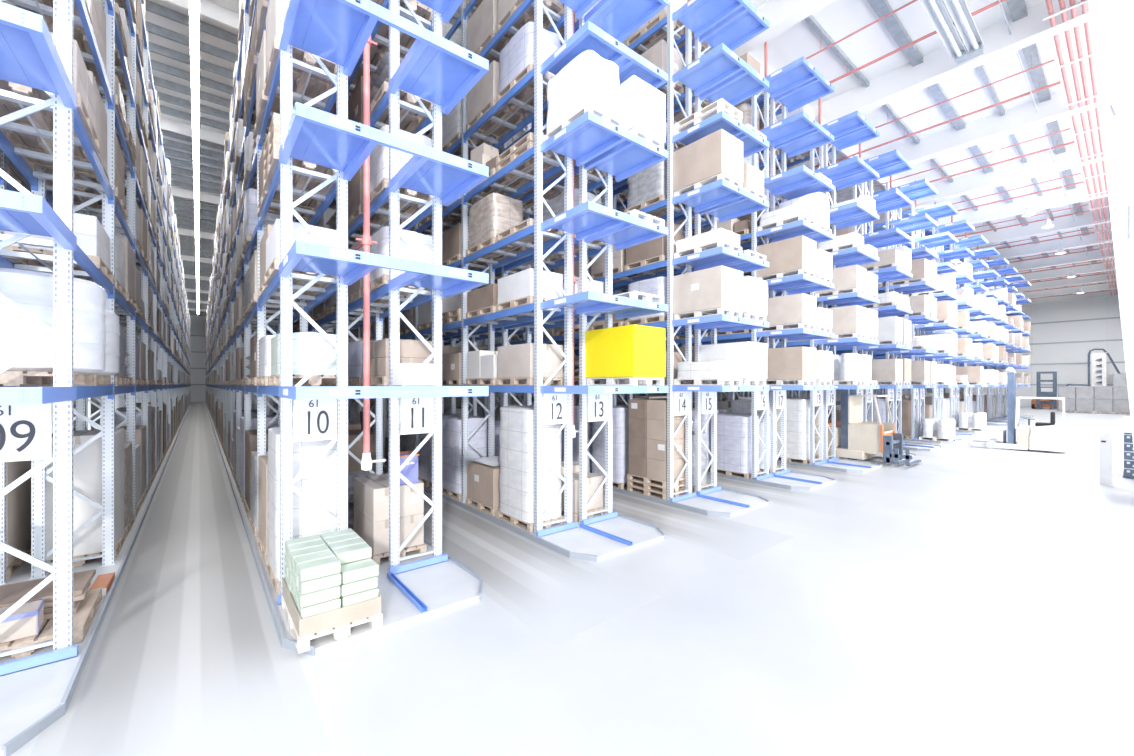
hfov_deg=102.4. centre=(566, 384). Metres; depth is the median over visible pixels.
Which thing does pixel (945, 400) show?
load
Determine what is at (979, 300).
load
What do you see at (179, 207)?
trim
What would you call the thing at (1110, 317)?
trim
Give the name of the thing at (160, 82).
trim
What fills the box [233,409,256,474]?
load
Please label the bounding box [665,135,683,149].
pallet
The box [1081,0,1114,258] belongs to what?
supply pipe
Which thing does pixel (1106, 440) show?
post
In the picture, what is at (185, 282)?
trim
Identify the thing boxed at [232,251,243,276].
load
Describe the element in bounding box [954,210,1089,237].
pipe
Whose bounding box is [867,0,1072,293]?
skylight
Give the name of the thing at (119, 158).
carton
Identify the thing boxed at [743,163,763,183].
carton
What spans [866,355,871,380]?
drum
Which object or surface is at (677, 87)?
pallet
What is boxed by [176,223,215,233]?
trim
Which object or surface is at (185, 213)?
trim
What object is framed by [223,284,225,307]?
load
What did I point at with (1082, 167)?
bracket
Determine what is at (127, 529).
pallet
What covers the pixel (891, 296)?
load
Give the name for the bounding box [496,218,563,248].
pallet
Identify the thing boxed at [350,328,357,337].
load
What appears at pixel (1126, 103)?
trim
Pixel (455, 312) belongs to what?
pallet
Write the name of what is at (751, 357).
carton
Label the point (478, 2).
pallet
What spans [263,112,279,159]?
carton
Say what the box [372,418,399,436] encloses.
load
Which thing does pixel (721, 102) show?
pallet
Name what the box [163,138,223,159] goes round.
trim
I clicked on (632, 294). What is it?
pallet
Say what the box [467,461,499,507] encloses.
carton
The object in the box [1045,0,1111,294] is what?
supply pipe
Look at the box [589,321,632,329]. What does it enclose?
pallet
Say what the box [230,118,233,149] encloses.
load
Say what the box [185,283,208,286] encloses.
trim
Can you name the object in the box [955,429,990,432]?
trim
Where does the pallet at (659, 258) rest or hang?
on the rack at (725, 25)
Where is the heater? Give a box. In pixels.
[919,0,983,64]
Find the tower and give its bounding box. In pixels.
[1066,348,1119,385]
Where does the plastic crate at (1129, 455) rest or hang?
on the plastic crate at (1127, 463)
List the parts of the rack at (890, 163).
deck panel, deck panel, deck panel, deck panel, deck panel, deck panel, deck panel, deck panel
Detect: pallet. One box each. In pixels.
[0,79,99,152]
[0,371,93,385]
[0,587,101,657]
[2,0,93,34]
[2,130,108,183]
[2,245,113,284]
[5,2,109,85]
[6,165,30,191]
[6,545,30,578]
[46,173,126,218]
[46,531,125,571]
[51,374,110,385]
[52,273,126,299]
[100,92,126,137]
[115,0,136,23]
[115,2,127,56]
[115,49,133,92]
[115,293,136,309]
[115,305,142,318]
[115,376,126,385]
[116,133,135,166]
[117,124,136,158]
[120,233,141,254]
[123,94,143,129]
[124,514,133,536]
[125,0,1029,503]
[125,167,140,191]
[127,377,132,384]
[136,378,140,384]
[136,498,141,516]
[141,379,146,384]
[234,320,273,331]
[238,251,252,267]
[238,379,242,384]
[239,487,243,502]
[242,233,256,253]
[243,92,255,126]
[243,163,256,190]
[243,304,279,318]
[243,378,248,384]
[244,499,249,518]
[248,293,298,311]
[249,0,254,25]
[249,55,256,96]
[249,377,256,384]
[249,513,256,535]
[251,137,256,169]
[255,0,267,52]
[255,89,317,134]
[257,190,320,222]
[257,376,321,385]
[257,533,267,562]
[258,282,319,302]
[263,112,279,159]
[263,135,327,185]
[263,147,334,202]
[264,37,335,110]
[264,124,279,165]
[264,258,335,287]
[266,555,279,594]
[268,374,335,385]
[281,595,382,653]
[293,325,332,332]
[312,311,358,323]
[324,303,374,317]
[329,200,335,207]
[348,205,403,234]
[348,237,357,248]
[348,289,403,309]
[348,377,381,385]
[352,45,400,83]
[361,81,431,132]
[361,177,431,221]
[361,274,431,297]
[361,376,388,385]
[371,543,426,564]
[373,0,431,56]
[399,327,426,336]
[418,213,460,232]
[418,322,460,332]
[418,477,431,487]
[442,132,487,160]
[442,197,476,217]
[442,254,487,270]
[442,308,473,318]
[442,315,483,326]
[442,379,487,384]
[442,487,460,500]
[466,0,482,7]
[466,99,525,139]
[466,168,525,196]
[466,237,525,260]
[466,305,522,321]
[466,378,524,384]
[466,497,498,515]
[474,30,509,64]
[495,268,522,276]
[496,0,563,38]
[496,63,553,116]
[496,132,533,164]
[496,141,563,182]
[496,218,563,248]
[496,295,563,312]
[496,377,563,384]
[496,509,563,531]
[515,187,563,210]
[522,254,563,267]
[531,332,563,338]
[543,104,623,141]
[543,160,604,191]
[552,234,604,254]
[555,328,596,335]
[555,380,597,384]
[556,15,577,45]
[562,506,604,520]
[587,377,663,385]
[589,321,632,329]
[590,266,642,282]
[603,482,635,488]
[616,291,663,303]
[625,13,683,54]
[625,194,683,216]
[625,255,683,274]
[625,315,681,325]
[626,209,663,225]
[627,473,684,487]
[627,478,684,493]
[627,483,684,499]
[628,128,663,148]
[652,379,682,384]
[659,83,683,102]
[665,93,708,122]
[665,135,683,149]
[674,98,741,129]
[674,106,741,135]
[674,173,741,196]
[674,207,708,225]
[674,240,741,258]
[674,307,741,319]
[674,378,741,384]
[692,482,708,491]
[702,379,765,384]
[710,329,757,335]
[710,468,761,477]
[733,312,765,320]
[742,250,765,260]
[743,187,765,199]
[745,124,765,138]
[758,215,815,230]
[758,269,815,279]
[758,323,815,331]
[759,380,815,384]
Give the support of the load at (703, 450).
on the pallet at (693, 487)
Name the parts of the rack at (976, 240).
deck panel, deck panel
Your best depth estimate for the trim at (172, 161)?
21.98 m
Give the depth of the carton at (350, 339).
8.97 m
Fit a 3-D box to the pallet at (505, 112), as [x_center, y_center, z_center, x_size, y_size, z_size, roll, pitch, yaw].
[-1.553,-5.678,9.880,0.800,0.144,1.200,0,0,-39]
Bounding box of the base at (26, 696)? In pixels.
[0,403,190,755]
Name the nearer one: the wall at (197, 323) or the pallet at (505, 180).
the pallet at (505, 180)
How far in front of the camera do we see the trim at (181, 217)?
29.15 m
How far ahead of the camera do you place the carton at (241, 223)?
10.77 m
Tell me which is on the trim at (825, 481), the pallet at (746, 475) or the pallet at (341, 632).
the pallet at (746, 475)
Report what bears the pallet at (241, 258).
on the rack at (435, 69)
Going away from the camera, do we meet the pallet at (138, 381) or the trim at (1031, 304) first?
the pallet at (138, 381)
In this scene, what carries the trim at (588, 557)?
on the floor at (982, 604)
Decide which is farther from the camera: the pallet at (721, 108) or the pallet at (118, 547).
the pallet at (721, 108)
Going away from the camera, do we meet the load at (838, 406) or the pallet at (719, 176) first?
the pallet at (719, 176)
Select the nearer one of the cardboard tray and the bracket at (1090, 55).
the cardboard tray
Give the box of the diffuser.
[988,155,1003,160]
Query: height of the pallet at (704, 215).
0.144 m
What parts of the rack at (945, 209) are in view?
deck panel, deck panel, deck panel, deck panel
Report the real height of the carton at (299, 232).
0.502 m
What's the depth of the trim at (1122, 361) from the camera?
54.01 m
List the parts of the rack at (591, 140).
deck panel, deck panel, deck panel, deck panel, deck panel, deck panel, deck panel, deck panel, deck panel, deck panel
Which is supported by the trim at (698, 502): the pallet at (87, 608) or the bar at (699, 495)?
the bar at (699, 495)
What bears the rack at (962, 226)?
on the trim at (958, 433)
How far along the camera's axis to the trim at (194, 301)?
57.06 m
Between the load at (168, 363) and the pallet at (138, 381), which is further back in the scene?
the load at (168, 363)
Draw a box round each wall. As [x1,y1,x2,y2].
[74,315,578,403]
[617,296,1125,405]
[1089,0,1133,446]
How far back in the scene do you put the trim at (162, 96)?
17.18 m
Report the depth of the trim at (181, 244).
34.72 m
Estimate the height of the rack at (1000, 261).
11.290 m
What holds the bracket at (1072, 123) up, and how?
attached to the ceiling
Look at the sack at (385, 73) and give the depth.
6.79 m
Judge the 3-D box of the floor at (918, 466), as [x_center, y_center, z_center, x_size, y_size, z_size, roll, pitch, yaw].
[6.072,2.699,21.680,1.720,0.001,18.600,0,0,-39]
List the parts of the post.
post, arm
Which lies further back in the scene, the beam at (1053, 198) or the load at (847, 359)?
the beam at (1053, 198)
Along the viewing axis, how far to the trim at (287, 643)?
6.17 m
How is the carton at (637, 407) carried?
on the carton at (637, 427)
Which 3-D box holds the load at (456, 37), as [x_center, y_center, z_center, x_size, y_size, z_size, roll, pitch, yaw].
[-3.353,-8.897,12.110,0.800,0.748,1.208,0,0,-39]
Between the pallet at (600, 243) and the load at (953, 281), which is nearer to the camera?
the pallet at (600, 243)
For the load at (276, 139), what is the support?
on the pallet at (299, 181)
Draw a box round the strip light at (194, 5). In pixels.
[189,0,199,313]
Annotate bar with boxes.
[387,572,427,612]
[580,524,632,545]
[698,494,749,507]
[774,475,821,483]
[828,461,870,467]
[903,444,933,447]
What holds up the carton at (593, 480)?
on the pallet
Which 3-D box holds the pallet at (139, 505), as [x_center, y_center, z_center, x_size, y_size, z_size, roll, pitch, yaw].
[-9.278,2.570,9.302,0.800,0.144,1.200,0,0,-39]
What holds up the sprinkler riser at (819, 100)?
attached to the rack at (852, 129)
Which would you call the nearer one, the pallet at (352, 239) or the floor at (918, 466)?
the pallet at (352, 239)
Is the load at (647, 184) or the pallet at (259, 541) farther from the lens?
the load at (647, 184)
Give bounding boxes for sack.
[326,216,335,225]
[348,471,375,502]
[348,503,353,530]
[370,74,378,90]
[370,86,379,102]
[374,51,402,75]
[375,65,388,87]
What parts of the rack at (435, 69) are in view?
deck panel, deck panel, deck panel, deck panel, deck panel, deck panel, deck panel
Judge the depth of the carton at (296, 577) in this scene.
4.76 m
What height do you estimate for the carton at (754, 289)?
0.802 m
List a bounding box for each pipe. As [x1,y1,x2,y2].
[330,35,385,470]
[763,0,1005,114]
[769,55,1053,168]
[806,0,916,58]
[828,81,1060,164]
[868,128,1069,187]
[897,170,1080,217]
[928,141,1073,182]
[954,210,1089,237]
[957,181,1083,210]
[970,228,1092,249]
[974,204,1087,227]
[985,262,1101,278]
[996,232,1093,249]
[1008,246,1096,259]
[1009,249,1098,262]
[1015,272,1099,282]
[1017,260,1100,271]
[1018,282,1106,292]
[1028,290,1108,298]
[1029,273,1104,282]
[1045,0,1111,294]
[1058,0,1114,294]
[1069,0,1117,294]
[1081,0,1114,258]
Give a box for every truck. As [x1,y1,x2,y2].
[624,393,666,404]
[828,389,921,465]
[968,367,1065,451]
[1031,372,1057,408]
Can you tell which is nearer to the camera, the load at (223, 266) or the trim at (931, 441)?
the load at (223, 266)
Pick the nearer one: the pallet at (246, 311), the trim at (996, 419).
the pallet at (246, 311)
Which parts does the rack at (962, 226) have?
deck panel, deck panel, deck panel, deck panel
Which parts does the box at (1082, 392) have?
lid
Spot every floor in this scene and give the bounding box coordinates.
[10,395,1133,755]
[30,403,330,755]
[252,409,661,644]
[603,489,793,559]
[707,475,867,516]
[777,463,916,489]
[841,458,948,472]
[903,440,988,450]
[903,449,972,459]
[921,435,1002,440]
[955,431,1016,436]
[990,429,1016,431]
[1020,420,1048,422]
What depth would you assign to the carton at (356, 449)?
9.04 m
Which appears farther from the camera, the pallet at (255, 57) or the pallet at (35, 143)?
the pallet at (255, 57)
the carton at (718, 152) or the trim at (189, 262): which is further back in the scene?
the trim at (189, 262)
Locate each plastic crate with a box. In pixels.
[1123,431,1132,442]
[1123,439,1133,450]
[1123,447,1133,459]
[1123,455,1133,468]
[1123,463,1133,476]
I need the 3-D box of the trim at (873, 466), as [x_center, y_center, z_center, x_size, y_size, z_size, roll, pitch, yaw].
[3.695,2.672,21.707,2.025,0.055,18.870,0,0,-39]
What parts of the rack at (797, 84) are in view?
deck panel, deck panel, deck panel, deck panel, deck panel, deck panel, deck panel, deck panel, deck panel, deck panel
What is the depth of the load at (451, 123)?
10.69 m
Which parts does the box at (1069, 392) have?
lid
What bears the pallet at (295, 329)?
on the rack at (435, 69)
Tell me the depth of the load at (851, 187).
21.75 m
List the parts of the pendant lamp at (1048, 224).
lamp shade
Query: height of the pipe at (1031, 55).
0.698 m
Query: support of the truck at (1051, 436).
on the floor at (982, 604)
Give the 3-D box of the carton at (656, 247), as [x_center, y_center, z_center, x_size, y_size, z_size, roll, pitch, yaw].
[2.126,-3.390,11.156,0.760,0.822,1.164,0,0,-39]
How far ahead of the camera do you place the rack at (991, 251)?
28.74 m
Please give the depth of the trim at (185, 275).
44.29 m
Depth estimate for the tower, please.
49.60 m
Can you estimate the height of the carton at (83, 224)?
0.252 m
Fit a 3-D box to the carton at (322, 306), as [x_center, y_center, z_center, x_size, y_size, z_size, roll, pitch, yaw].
[-5.319,-2.009,10.517,0.763,0.832,1.164,0,0,-39]
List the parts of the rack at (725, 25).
deck panel, deck panel, deck panel, deck panel, deck panel, deck panel, deck panel, deck panel, deck panel, deck panel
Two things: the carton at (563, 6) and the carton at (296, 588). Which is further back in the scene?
the carton at (563, 6)
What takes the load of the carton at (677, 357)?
on the pallet at (665, 380)
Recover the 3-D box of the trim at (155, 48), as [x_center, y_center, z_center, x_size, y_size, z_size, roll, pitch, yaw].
[-16.040,-10.565,11.821,17.900,0.250,0.090,0,0,-39]
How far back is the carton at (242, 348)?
10.84 m
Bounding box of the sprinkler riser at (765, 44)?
[757,42,769,418]
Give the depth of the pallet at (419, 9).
7.27 m
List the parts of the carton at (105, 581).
panel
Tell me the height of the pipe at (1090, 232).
0.565 m
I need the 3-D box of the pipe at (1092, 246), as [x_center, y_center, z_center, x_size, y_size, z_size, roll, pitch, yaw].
[29.743,-10.421,44.272,0.056,0.698,28.500,0,0,-39]
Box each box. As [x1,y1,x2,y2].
[1058,386,1075,398]
[1058,399,1075,410]
[1076,386,1093,398]
[1076,399,1093,411]
[1094,386,1112,398]
[1094,399,1112,411]
[1113,373,1126,385]
[1113,386,1128,399]
[1113,399,1129,412]
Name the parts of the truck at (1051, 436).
straddle leg, straddle leg, battery panel, seat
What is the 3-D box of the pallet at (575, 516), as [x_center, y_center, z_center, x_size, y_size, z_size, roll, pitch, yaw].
[0.089,2.570,9.510,0.800,0.144,1.200,0,0,-39]
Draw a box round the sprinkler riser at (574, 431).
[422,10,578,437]
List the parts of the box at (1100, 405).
lid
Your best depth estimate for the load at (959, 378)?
23.38 m
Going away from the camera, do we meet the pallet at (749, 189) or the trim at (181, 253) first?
the pallet at (749, 189)
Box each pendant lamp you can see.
[987,141,1004,160]
[1022,203,1034,216]
[1041,215,1053,227]
[1055,243,1065,253]
[1067,269,1075,277]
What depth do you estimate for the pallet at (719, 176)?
9.80 m
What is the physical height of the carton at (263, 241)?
0.802 m
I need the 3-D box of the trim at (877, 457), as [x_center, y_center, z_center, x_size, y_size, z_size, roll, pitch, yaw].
[6.554,2.650,23.998,2.085,0.100,18.900,0,0,-39]
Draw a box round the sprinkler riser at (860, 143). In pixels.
[859,143,860,353]
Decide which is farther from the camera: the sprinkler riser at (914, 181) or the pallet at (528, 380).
the sprinkler riser at (914, 181)
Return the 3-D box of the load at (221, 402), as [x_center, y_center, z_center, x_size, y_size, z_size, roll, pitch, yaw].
[-15.333,1.630,20.824,0.803,1.734,1.211,0,0,-39]
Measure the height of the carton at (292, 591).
0.124 m
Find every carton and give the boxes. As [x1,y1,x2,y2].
[0,569,95,607]
[0,598,43,643]
[4,231,109,270]
[5,0,105,75]
[6,96,95,130]
[6,460,30,567]
[18,70,106,173]
[37,66,86,108]
[44,582,90,613]
[44,588,86,607]
[44,600,80,619]
[46,161,124,204]
[49,32,86,92]
[73,213,109,255]
[86,196,140,244]
[87,71,95,115]
[89,572,114,596]
[93,0,105,45]
[115,7,131,82]
[115,133,124,183]
[118,237,134,299]
[122,119,139,179]
[136,267,137,304]
[136,444,140,505]
[138,271,140,308]
[239,223,242,256]
[240,347,243,357]
[241,224,253,252]
[241,358,243,378]
[244,51,255,120]
[245,136,252,184]
[245,429,267,509]
[247,132,255,175]
[249,250,274,303]
[250,336,256,377]
[251,6,256,59]
[251,31,256,71]
[253,342,256,376]
[256,30,317,120]
[257,0,261,29]
[258,455,268,551]
[259,134,316,215]
[260,224,304,294]
[266,0,329,97]
[266,219,335,271]
[285,534,322,552]
[285,563,287,576]
[287,539,325,559]
[287,558,290,571]
[287,580,291,593]
[288,569,291,582]
[290,545,329,566]
[291,564,294,578]
[291,576,294,589]
[291,587,294,600]
[294,550,334,573]
[294,570,298,586]
[294,583,298,596]
[294,595,298,609]
[297,586,340,607]
[298,556,340,581]
[298,573,341,594]
[298,598,340,618]
[313,300,325,315]
[315,208,335,228]
[320,528,354,540]
[324,533,360,545]
[326,296,331,307]
[328,538,365,550]
[332,293,335,304]
[332,543,371,564]
[340,560,378,583]
[340,576,377,596]
[340,588,378,606]
[341,558,371,566]
[348,94,351,119]
[348,164,388,227]
[348,241,362,294]
[348,337,374,342]
[348,421,360,429]
[348,429,374,472]
[352,76,379,129]
[354,475,388,521]
[354,507,388,554]
[370,44,403,63]
[370,341,374,358]
[370,359,373,375]
[374,338,431,358]
[374,357,431,375]
[378,473,423,516]
[392,363,437,385]
[399,513,423,547]
[419,288,460,324]
[442,223,468,261]
[442,346,460,354]
[442,353,460,378]
[467,0,509,59]
[467,60,524,132]
[467,283,497,311]
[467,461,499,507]
[468,346,495,351]
[468,350,497,378]
[471,143,498,160]
[473,154,493,165]
[480,354,497,377]
[486,156,497,169]
[498,0,562,27]
[498,268,562,303]
[498,343,562,377]
[501,137,516,147]
[513,129,524,138]
[555,6,600,32]
[556,250,590,279]
[561,461,578,474]
[561,472,602,512]
[563,277,602,296]
[586,324,664,377]
[591,252,604,264]
[591,261,604,274]
[592,320,604,325]
[613,247,625,257]
[613,256,625,267]
[613,314,626,321]
[620,75,664,142]
[626,220,682,264]
[629,399,655,418]
[629,418,646,437]
[629,437,646,457]
[629,455,646,476]
[640,39,682,85]
[647,399,684,420]
[647,419,684,440]
[647,438,684,460]
[647,458,684,480]
[664,351,682,378]
[665,346,694,361]
[673,129,742,191]
[673,265,742,313]
[676,235,697,251]
[698,228,739,245]
[700,341,766,378]
[734,276,766,315]
[742,175,763,193]
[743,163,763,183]
[759,293,816,325]
[766,346,816,379]
[1124,417,1131,432]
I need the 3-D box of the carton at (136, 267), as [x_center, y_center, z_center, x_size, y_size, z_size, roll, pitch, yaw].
[-9.080,-1.994,9.082,0.740,0.802,0.574,0,0,-39]
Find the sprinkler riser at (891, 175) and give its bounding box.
[889,175,891,407]
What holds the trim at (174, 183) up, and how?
attached to the ceiling
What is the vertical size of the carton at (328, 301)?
0.272 m
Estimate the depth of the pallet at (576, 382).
13.29 m
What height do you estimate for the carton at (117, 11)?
0.144 m
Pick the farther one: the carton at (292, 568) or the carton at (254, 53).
the carton at (254, 53)
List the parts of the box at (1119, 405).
lid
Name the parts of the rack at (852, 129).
deck panel, deck panel, deck panel, deck panel, deck panel, deck panel, deck panel, deck panel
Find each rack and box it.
[0,0,190,675]
[206,0,488,604]
[348,0,667,536]
[460,0,769,501]
[531,56,833,479]
[693,110,879,464]
[719,150,912,421]
[769,179,937,442]
[794,201,957,438]
[873,220,974,418]
[879,258,1008,412]
[902,267,1017,419]
[908,274,1024,417]
[909,247,999,411]
[926,281,1030,415]
[940,235,987,429]
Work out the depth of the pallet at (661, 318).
10.91 m
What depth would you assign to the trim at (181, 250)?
36.31 m
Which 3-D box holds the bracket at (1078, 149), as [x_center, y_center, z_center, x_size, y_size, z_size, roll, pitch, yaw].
[22.446,-10.260,19.494,0.080,1.000,0.840,0,0,-39]
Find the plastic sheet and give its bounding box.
[470,456,499,466]
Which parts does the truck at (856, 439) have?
edge trim, panel, fork frame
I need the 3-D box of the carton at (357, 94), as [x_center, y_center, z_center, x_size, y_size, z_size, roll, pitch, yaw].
[-3.335,-4.766,8.061,0.743,0.802,0.575,0,0,-39]
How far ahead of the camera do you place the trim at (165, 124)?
18.73 m
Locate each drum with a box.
[87,311,119,374]
[834,355,838,380]
[839,355,840,379]
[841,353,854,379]
[855,354,859,379]
[860,354,866,380]
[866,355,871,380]
[923,419,932,436]
[926,418,934,436]
[931,418,936,435]
[937,418,939,435]
[939,420,948,437]
[941,419,950,437]
[946,418,954,436]
[950,419,952,436]
[959,413,967,427]
[973,413,981,428]
[983,413,984,427]
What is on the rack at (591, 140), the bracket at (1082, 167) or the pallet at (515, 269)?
the pallet at (515, 269)
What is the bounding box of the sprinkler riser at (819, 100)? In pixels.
[809,98,820,413]
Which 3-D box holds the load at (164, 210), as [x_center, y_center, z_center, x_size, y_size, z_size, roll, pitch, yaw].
[-15.498,-6.172,17.012,0.801,0.843,1.202,0,0,-39]
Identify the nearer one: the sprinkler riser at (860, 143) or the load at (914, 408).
the sprinkler riser at (860, 143)
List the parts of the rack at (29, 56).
deck panel, deck panel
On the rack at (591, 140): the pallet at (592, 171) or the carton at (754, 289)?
the pallet at (592, 171)
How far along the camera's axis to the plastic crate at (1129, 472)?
13.10 m
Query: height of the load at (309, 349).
0.583 m
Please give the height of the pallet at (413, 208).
0.144 m
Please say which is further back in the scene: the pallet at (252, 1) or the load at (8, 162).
the pallet at (252, 1)
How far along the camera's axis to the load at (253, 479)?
8.25 m
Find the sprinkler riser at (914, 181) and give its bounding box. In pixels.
[914,181,915,404]
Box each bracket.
[1043,0,1088,20]
[1055,51,1093,69]
[1064,91,1097,106]
[1071,123,1101,136]
[1077,149,1103,159]
[1081,167,1105,179]
[1085,185,1107,195]
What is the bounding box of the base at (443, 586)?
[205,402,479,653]
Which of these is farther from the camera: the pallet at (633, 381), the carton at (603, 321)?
the carton at (603, 321)
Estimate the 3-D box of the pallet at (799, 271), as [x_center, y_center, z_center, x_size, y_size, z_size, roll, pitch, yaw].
[5.966,-2.906,12.404,0.800,0.144,1.200,0,0,-39]
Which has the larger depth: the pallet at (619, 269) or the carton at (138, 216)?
the pallet at (619, 269)
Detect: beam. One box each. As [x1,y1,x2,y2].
[511,245,1114,340]
[616,0,1090,209]
[897,139,1104,210]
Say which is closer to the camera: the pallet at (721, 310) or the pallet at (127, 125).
the pallet at (127, 125)
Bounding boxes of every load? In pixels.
[0,267,106,372]
[6,156,30,189]
[46,428,123,560]
[49,0,89,14]
[96,74,125,122]
[115,235,124,288]
[115,324,124,376]
[115,409,151,483]
[116,406,155,475]
[124,441,132,527]
[125,334,139,378]
[136,232,150,269]
[138,175,150,216]
[141,299,144,316]
[148,130,157,153]
[148,286,152,323]
[157,223,160,253]
[157,362,169,380]
[157,369,161,380]
[157,407,158,466]
[163,207,166,233]
[163,242,165,269]
[165,158,170,184]
[167,263,169,282]
[167,414,168,446]
[217,338,218,353]
[220,402,221,440]
[221,366,222,381]
[222,253,224,276]
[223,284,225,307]
[224,357,225,380]
[224,412,225,450]
[225,151,229,182]
[228,263,229,292]
[229,303,233,332]
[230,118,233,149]
[230,161,235,202]
[230,260,232,285]
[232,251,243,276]
[233,367,235,379]
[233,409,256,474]
[235,82,243,116]
[236,426,239,484]
[237,195,240,215]
[240,414,277,494]
[241,179,253,199]
[242,38,243,79]
[243,188,279,243]
[244,269,248,308]
[250,450,267,525]
[258,335,275,376]
[268,427,335,580]
[271,331,335,374]
[348,340,372,376]
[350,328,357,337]
[370,0,431,46]
[370,125,431,209]
[370,226,431,281]
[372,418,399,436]
[400,307,414,329]
[400,434,414,451]
[420,413,460,482]
[442,21,460,45]
[442,101,487,154]
[442,415,486,493]
[444,406,470,414]
[469,193,522,247]
[487,418,499,456]
[499,22,560,103]
[499,405,561,522]
[543,188,601,237]
[547,50,620,132]
[557,324,597,330]
[561,403,591,472]
[592,405,636,482]
[627,159,666,208]
[627,276,666,319]
[677,360,738,378]
[692,408,718,465]
[692,431,706,485]
[701,226,710,232]
[717,407,731,413]
[717,413,759,472]
[732,399,777,468]
[735,103,759,130]
[738,397,769,399]
[743,153,759,169]
[760,203,813,225]
[775,104,814,122]
[775,397,814,459]
[779,192,829,228]
[787,158,817,170]
[814,403,818,456]
[817,232,863,249]
[829,187,858,206]
[830,195,875,210]
[830,403,840,409]
[831,187,852,194]
[867,397,885,422]
[877,291,900,302]
[901,295,908,305]
[911,337,928,345]
[914,408,915,434]
[928,338,934,346]
[937,274,955,293]
[937,364,949,381]
[940,398,949,419]
[949,398,952,417]
[950,366,955,381]
[956,375,967,381]
[958,295,985,310]
[969,338,971,353]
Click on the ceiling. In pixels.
(839, 19)
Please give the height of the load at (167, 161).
0.933 m
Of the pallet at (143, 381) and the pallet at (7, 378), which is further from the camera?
the pallet at (143, 381)
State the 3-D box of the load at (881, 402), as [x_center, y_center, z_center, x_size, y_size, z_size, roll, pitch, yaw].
[13.528,1.530,20.365,0.806,1.934,1.212,0,0,-39]
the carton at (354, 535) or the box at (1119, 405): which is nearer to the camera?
the carton at (354, 535)
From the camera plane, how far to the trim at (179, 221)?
29.96 m
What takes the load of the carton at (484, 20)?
on the pallet
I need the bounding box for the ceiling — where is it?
[145,0,1113,336]
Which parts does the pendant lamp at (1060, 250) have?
lamp shade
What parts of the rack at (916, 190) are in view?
deck panel, deck panel, deck panel, deck panel, deck panel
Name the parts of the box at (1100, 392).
lid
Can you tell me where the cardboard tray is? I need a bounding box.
[282,578,380,637]
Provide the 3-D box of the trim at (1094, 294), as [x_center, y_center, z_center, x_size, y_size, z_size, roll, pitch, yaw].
[33.265,-10.250,84.460,0.440,0.900,90.400,0,0,-39]
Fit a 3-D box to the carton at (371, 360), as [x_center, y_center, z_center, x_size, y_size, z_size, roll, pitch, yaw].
[-2.873,-0.264,7.490,0.740,0.272,0.564,0,0,-39]
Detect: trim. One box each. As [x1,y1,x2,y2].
[3,402,191,755]
[145,0,237,44]
[145,21,237,62]
[148,41,233,78]
[148,74,230,107]
[150,59,232,93]
[157,91,229,119]
[160,105,229,131]
[160,117,224,144]
[161,129,223,150]
[162,0,238,29]
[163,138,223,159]
[164,148,223,167]
[165,157,222,175]
[171,166,221,182]
[171,173,220,188]
[171,180,219,194]
[171,187,219,203]
[171,195,218,206]
[173,199,217,211]
[174,204,217,216]
[174,209,215,220]
[175,214,215,225]
[176,219,215,229]
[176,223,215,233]
[177,227,214,239]
[179,235,213,243]
[179,239,213,246]
[179,242,213,250]
[180,246,213,252]
[180,249,212,255]
[180,252,212,258]
[180,255,212,263]
[182,260,211,265]
[182,263,211,268]
[182,265,211,270]
[184,268,211,272]
[184,270,210,274]
[184,272,210,276]
[184,274,209,280]
[184,278,209,282]
[185,280,209,283]
[185,282,209,285]
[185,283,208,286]
[185,285,208,288]
[185,287,208,290]
[186,288,208,293]
[188,299,207,303]
[189,308,206,311]
[205,403,482,655]
[383,467,665,561]
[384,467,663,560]
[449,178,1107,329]
[452,9,470,19]
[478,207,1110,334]
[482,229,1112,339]
[603,485,769,517]
[613,483,767,516]
[668,0,1025,298]
[693,0,834,61]
[707,469,835,490]
[708,468,834,489]
[777,457,881,472]
[778,459,880,472]
[805,15,1046,288]
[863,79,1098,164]
[873,452,914,460]
[903,438,960,443]
[903,442,940,450]
[903,443,939,450]
[921,432,976,437]
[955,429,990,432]
[955,433,975,437]
[977,65,1083,284]
[986,419,1019,421]
[986,421,1006,425]
[998,0,1099,292]
[1003,259,1115,282]
[1006,0,1104,290]
[1011,280,1117,298]
[1016,270,1116,291]
[1016,289,1117,304]
[1029,339,1122,344]
[1030,384,1112,384]
[1031,304,1032,399]
[1031,317,1120,324]
[1031,361,1124,364]
[1107,297,1107,385]
[1111,94,1133,114]
[1129,203,1131,239]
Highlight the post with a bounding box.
[1099,418,1130,485]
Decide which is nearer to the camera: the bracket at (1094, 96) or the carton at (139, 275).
the carton at (139, 275)
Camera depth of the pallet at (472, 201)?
11.05 m
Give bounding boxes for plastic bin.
[387,451,418,484]
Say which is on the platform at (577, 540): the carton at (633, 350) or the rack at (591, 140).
the rack at (591, 140)
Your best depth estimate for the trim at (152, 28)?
13.97 m
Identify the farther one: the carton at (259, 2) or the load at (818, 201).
the load at (818, 201)

